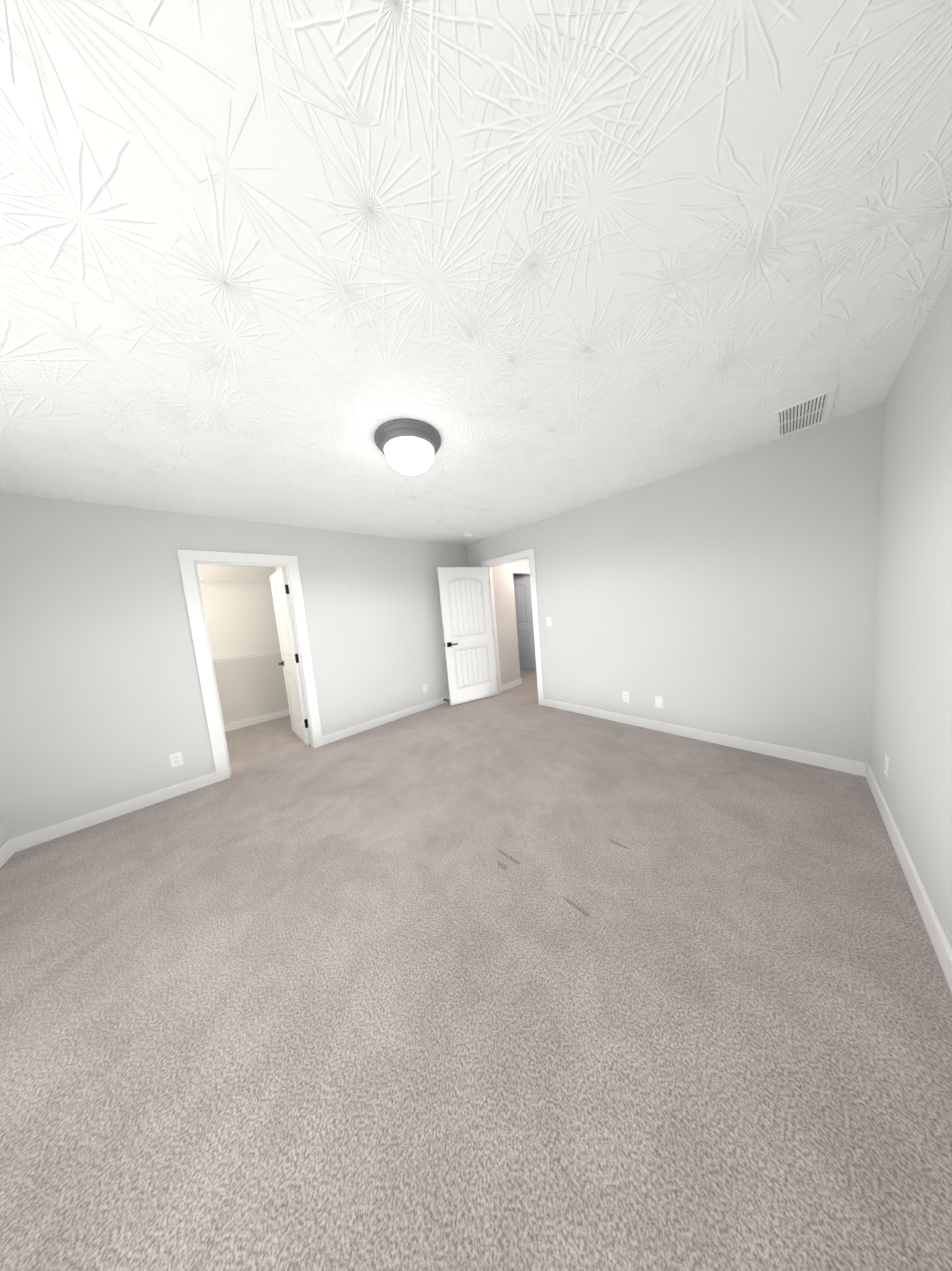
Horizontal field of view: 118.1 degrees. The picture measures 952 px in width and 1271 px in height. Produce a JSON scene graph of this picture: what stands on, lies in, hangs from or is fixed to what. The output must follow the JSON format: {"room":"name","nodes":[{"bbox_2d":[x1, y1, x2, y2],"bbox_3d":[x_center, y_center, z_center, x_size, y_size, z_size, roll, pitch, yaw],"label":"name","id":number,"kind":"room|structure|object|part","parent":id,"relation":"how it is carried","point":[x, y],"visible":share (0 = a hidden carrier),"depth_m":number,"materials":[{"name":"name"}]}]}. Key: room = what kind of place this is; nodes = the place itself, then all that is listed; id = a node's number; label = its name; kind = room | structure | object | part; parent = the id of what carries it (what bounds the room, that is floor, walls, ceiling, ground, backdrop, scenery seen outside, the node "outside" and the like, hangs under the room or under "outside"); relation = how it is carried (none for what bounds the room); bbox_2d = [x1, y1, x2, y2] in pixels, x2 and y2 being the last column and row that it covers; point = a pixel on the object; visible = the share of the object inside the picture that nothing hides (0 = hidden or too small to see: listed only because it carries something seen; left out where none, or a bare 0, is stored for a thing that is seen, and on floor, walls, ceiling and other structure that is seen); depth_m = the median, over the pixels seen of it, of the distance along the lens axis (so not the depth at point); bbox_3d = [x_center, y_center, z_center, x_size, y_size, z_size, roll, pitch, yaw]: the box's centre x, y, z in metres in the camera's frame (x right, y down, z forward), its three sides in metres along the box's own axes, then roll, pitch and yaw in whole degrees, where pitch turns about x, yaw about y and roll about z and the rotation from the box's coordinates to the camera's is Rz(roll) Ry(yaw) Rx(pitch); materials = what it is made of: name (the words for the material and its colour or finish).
{"room":"empty bedroom","nodes":[
{"label":"empty bedroom","id":0,"kind":"room"},
{"bbox_2d":[0,806,8,847],"bbox_3d":[-2.583,0.300,0.981,0.115,2.465,5.940,-9,7,-42],"label":"wall","id":1,"kind":"structure","parent":0,"point":[4,838],"depth_m":1.94,"materials":[{"name":"beige paint"}]},
{"bbox_2d":[0,837,17,867],"bbox_3d":[-1.868,1.472,0.509,0.014,0.100,3.990,-9,7,-42],"label":"baseboard","id":2,"kind":"structure","parent":1,"relation":"attached to","point":[8,849],"depth_m":1.92,"materials":[{"name":"white wood"}]},
{"bbox_2d":[196,564,288,724],"bbox_3d":[-3.725,0.139,3.882,2.135,2.465,0.115,-9,7,-42],"label":"wall","id":3,"kind":"structure","parent":0,"point":[240,617],"depth_m":4.13,"materials":[{"name":"paint"}]},
{"bbox_2d":[199,578,269,582],"bbox_3d":[-3.683,-0.543,3.625,2.016,0.332,0.311,-9,7,-42],"label":"closet shelf","id":4,"kind":"object","parent":3,"relation":"attached to","point":[242,581],"visible":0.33,"depth_m":3.86,"materials":[{"name":"white plastic"}]},
{"bbox_2d":[213,649,280,661],"bbox_3d":[-3.595,0.482,3.717,2.016,0.332,0.311,-9,7,-42],"label":"closet shelf","id":5,"kind":"object","parent":3,"relation":"attached to","point":[256,653],"visible":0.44,"depth_m":4.00,"materials":[{"name":"white plastic"}]},
{"bbox_2d":[224,709,289,731],"bbox_3d":[-3.622,1.320,3.900,2.020,0.100,0.016,-9,7,-42],"label":"baseboard","id":6,"kind":"structure","parent":3,"relation":"attached to","point":[252,721],"depth_m":4.21,"materials":[{"name":"white wood"}]},
{"bbox_2d":[0,492,528,838],"bbox_3d":[-0.990,-0.113,4.080,6.700,2.465,0.115,-9,7,-42],"label":"wall","id":7,"kind":"structure","parent":0,"point":[101,702],"depth_m":2.36,"materials":[{"name":"beige paint"}]},
{"bbox_2d":[16,772,216,850],"bbox_3d":[-2.814,1.390,2.336,1.034,0.100,0.016,-9,7,-42],"label":"baseboard","id":8,"kind":"structure","parent":7,"relation":"attached to","point":[25,841],"depth_m":2.25,"materials":[{"name":"white wood"}]},
{"bbox_2d":[169,752,183,767],"bbox_3d":[-2.629,1.089,2.508,0.073,0.119,0.008,-9,7,-42],"label":"electrical outlet","id":9,"kind":"object","parent":7,"relation":"attached to","point":[176,759],"visible":1,"depth_m":2.50,"materials":[{"name":"white plastic"}]},
{"bbox_2d":[177,549,322,781],"bbox_3d":[-2.229,0.293,2.949,0.760,2.069,0.115,-9,7,-42],"label":"door frame","id":10,"kind":"structure","parent":7,"relation":"attached to","point":[295,628],"depth_m":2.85,"materials":[{"name":"white wood"}]},
{"bbox_2d":[270,567,310,744],"bbox_3d":[-2.265,0.257,3.468,0.139,2.032,0.761,-10,7,-44],"label":"closet door","id":11,"kind":"structure","parent":7,"relation":"in","point":[287,643],"depth_m":3.37,"materials":[{"name":"white paint"}]},
{"bbox_3d":[-2.457,0.356,3.681,0.139,0.066,0.189,-10,7,-44],"label":"lever","id":12,"kind":"part","parent":11,"relation":"part of","materials":[{"name":"black metal"}]},
{"bbox_2d":[322,695,449,744],"bbox_3d":[-0.859,1.063,4.122,2.478,0.100,0.016,-9,7,-42],"label":"baseboard","id":13,"kind":"structure","parent":7,"relation":"attached to","point":[335,736],"depth_m":3.76,"materials":[{"name":"white wood"}]},
{"bbox_2d":[422,684,427,692],"bbox_3d":[-0.752,0.785,4.223,0.073,0.119,0.008,-9,7,-42],"label":"electrical outlet","id":14,"kind":"object","parent":7,"relation":"attached to","point":[425,688],"visible":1,"depth_m":4.22,"materials":[{"name":"white plastic"}]},
{"bbox_2d":[513,568,529,572],"bbox_3d":[1.000,-0.285,5.899,0.955,2.145,0.149,-9,7,-42],"label":"door frame","id":15,"kind":"structure","parent":7,"relation":"attached to","point":[518,570],"depth_m":5.68,"materials":[{"name":"white wood"}]},
{"bbox_2d":[513,575,535,668],"bbox_3d":[0.873,-0.259,6.232,0.799,2.032,0.139,-4,5,8],"label":"hall door","id":16,"kind":"structure","parent":7,"relation":"in","point":[524,617],"depth_m":6.19,"materials":[{"name":"grey paint"}]},
{"bbox_2d":[275,567,306,714],"bbox_3d":[-2.412,0.022,3.932,0.115,2.465,1.585,-9,7,-42],"label":"wall","id":17,"kind":"structure","parent":0,"point":[276,568],"depth_m":3.96,"materials":[{"name":"paint"}]},
{"bbox_2d":[0,669,951,1270],"bbox_3d":[-0.151,1.106,3.870,7.450,0.060,7.005,-9,7,-42],"label":"floor","id":18,"kind":"structure","parent":0,"point":[284,997],"depth_m":0.99,"materials":[{"name":"carpet"}]},
{"bbox_2d":[0,0,951,545],"bbox_3d":[-0.366,-1.400,3.647,7.450,0.060,7.005,-9,7,-42],"label":"ceiling","id":19,"kind":"structure","parent":0,"point":[280,262],"depth_m":0.83,"materials":[{"name":"paint"}]},
{"bbox_2d":[374,419,440,474],"bbox_3d":[-0.407,-1.102,1.759,0.398,0.192,0.398,-9,7,-42],"label":"ceiling light","id":20,"kind":"object","parent":19,"relation":"attached to","point":[409,446],"visible":1,"depth_m":1.65,"materials":[{"name":"white glass"}]},
{"bbox_3d":[-0.404,-1.076,1.762,0.300,0.118,0.300,-9,7,-42],"label":"glass","id":21,"kind":"part","parent":20,"relation":"part of","materials":[{"name":"white glass"}]},
{"bbox_2d":[464,533,473,536],"bbox_3d":[-0.097,-1.406,4.007,0.134,0.038,0.134,-9,7,-42],"label":"smoke detector","id":22,"kind":"object","parent":19,"relation":"attached to","point":[469,534],"visible":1,"depth_m":3.96,"materials":[{"name":"white plastic"}]},
{"bbox_2d":[773,387,836,438],"bbox_3d":[2.111,-1.420,1.851,0.480,0.011,0.250,-9,7,-42],"label":"ceiling vent","id":23,"kind":"object","parent":19,"relation":"in","point":[814,410],"visible":1,"depth_m":1.82,"materials":[{"name":"white plastic"}]},
{"bbox_2d":[492,563,520,684],"bbox_3d":[0.451,-0.311,4.908,0.601,2.465,0.115,-9,7,-42],"label":"wall","id":24,"kind":"structure","parent":0,"point":[504,595],"depth_m":4.90,"materials":[{"name":"paint"}]},
{"bbox_2d":[502,678,521,690],"bbox_3d":[0.606,0.861,4.976,0.598,0.100,0.016,-9,7,-42],"label":"baseboard","id":25,"kind":"structure","parent":24,"relation":"attached to","point":[506,686],"depth_m":4.96,"materials":[{"name":"white wood"}]},
{"bbox_2d":[466,403,882,762],"bbox_3d":[1.338,-0.254,3.413,0.115,2.465,4.240,-9,7,-42],"label":"wall","id":26,"kind":"structure","parent":0,"point":[733,595],"depth_m":2.41,"materials":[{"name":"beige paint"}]},
{"bbox_2d":[437,567,497,705],"bbox_3d":[-0.091,-0.009,4.355,0.854,2.032,0.139,-7,6,-26],"label":"entry door","id":27,"kind":"structure","parent":26,"relation":"in","point":[465,601],"depth_m":4.32,"materials":[{"name":"white paint"}]},
{"bbox_3d":[-0.379,0.130,4.217,0.189,0.066,0.139,-7,6,-26],"label":"lever","id":28,"kind":"part","parent":27,"relation":"part of","materials":[{"name":"black metal"}]},
{"bbox_2d":[481,548,543,705],"bbox_3d":[0.566,-0.104,4.285,0.149,2.145,1.007,-9,7,-42],"label":"door frame","id":29,"kind":"structure","parent":26,"relation":"attached to","point":[530,553],"depth_m":3.97,"materials":[{"name":"white wood"}]},
{"bbox_2d":[546,617,551,625],"bbox_3d":[0.952,-0.183,3.750,0.017,0.119,0.073,-9,7,-42],"label":"light switch","id":30,"kind":"object","parent":26,"relation":"attached to","point":[548,621],"visible":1,"depth_m":3.75,"materials":[{"name":"white plastic"}]},
{"bbox_2d":[622,691,629,702],"bbox_3d":[1.652,0.676,3.148,0.008,0.119,0.073,-9,7,-42],"label":"electrical outlet","id":31,"kind":"object","parent":26,"relation":"attached to","point":[625,696],"visible":1,"depth_m":3.15,"materials":[{"name":"white plastic"}]},
{"bbox_2d":[655,696,663,707],"bbox_3d":[1.868,0.679,2.913,0.006,0.119,0.073,-9,7,-42],"label":"electrical outlet plate","id":32,"kind":"object","parent":26,"relation":"attached to","point":[659,703],"visible":1,"depth_m":2.91,"materials":[{"name":"white plastic"}]},
{"bbox_2d":[544,698,864,775],"bbox_3d":[1.839,0.933,2.986,0.014,0.100,2.645,-9,7,-42],"label":"baseboard","id":33,"kind":"structure","parent":26,"relation":"attached to","point":[807,757],"depth_m":2.54,"materials":[{"name":"white wood"}]},
{"bbox_2d":[869,272,951,947],"bbox_3d":[1.015,0.049,0.324,4.569,2.465,0.115,-9,7,-42],"label":"wall","id":34,"kind":"structure","parent":0,"point":[911,723],"depth_m":1.26,"materials":[{"name":"beige paint"}]},
{"bbox_2d":[884,753,888,777],"bbox_3d":[2.349,0.744,1.635,0.073,0.119,0.008,-9,7,-42],"label":"electrical outlet","id":35,"kind":"object","parent":34,"relation":"attached to","point":[886,767],"visible":1,"depth_m":1.62,"materials":[{"name":"white plastic"}]},
{"bbox_2d":[860,762,951,992],"bbox_3d":[1.114,1.215,0.515,4.454,0.100,0.016,-9,7,-42],"label":"baseboard","id":36,"kind":"structure","parent":34,"relation":"attached to","point":[930,919],"depth_m":1.23,"materials":[{"name":"white wood"}]}
]}

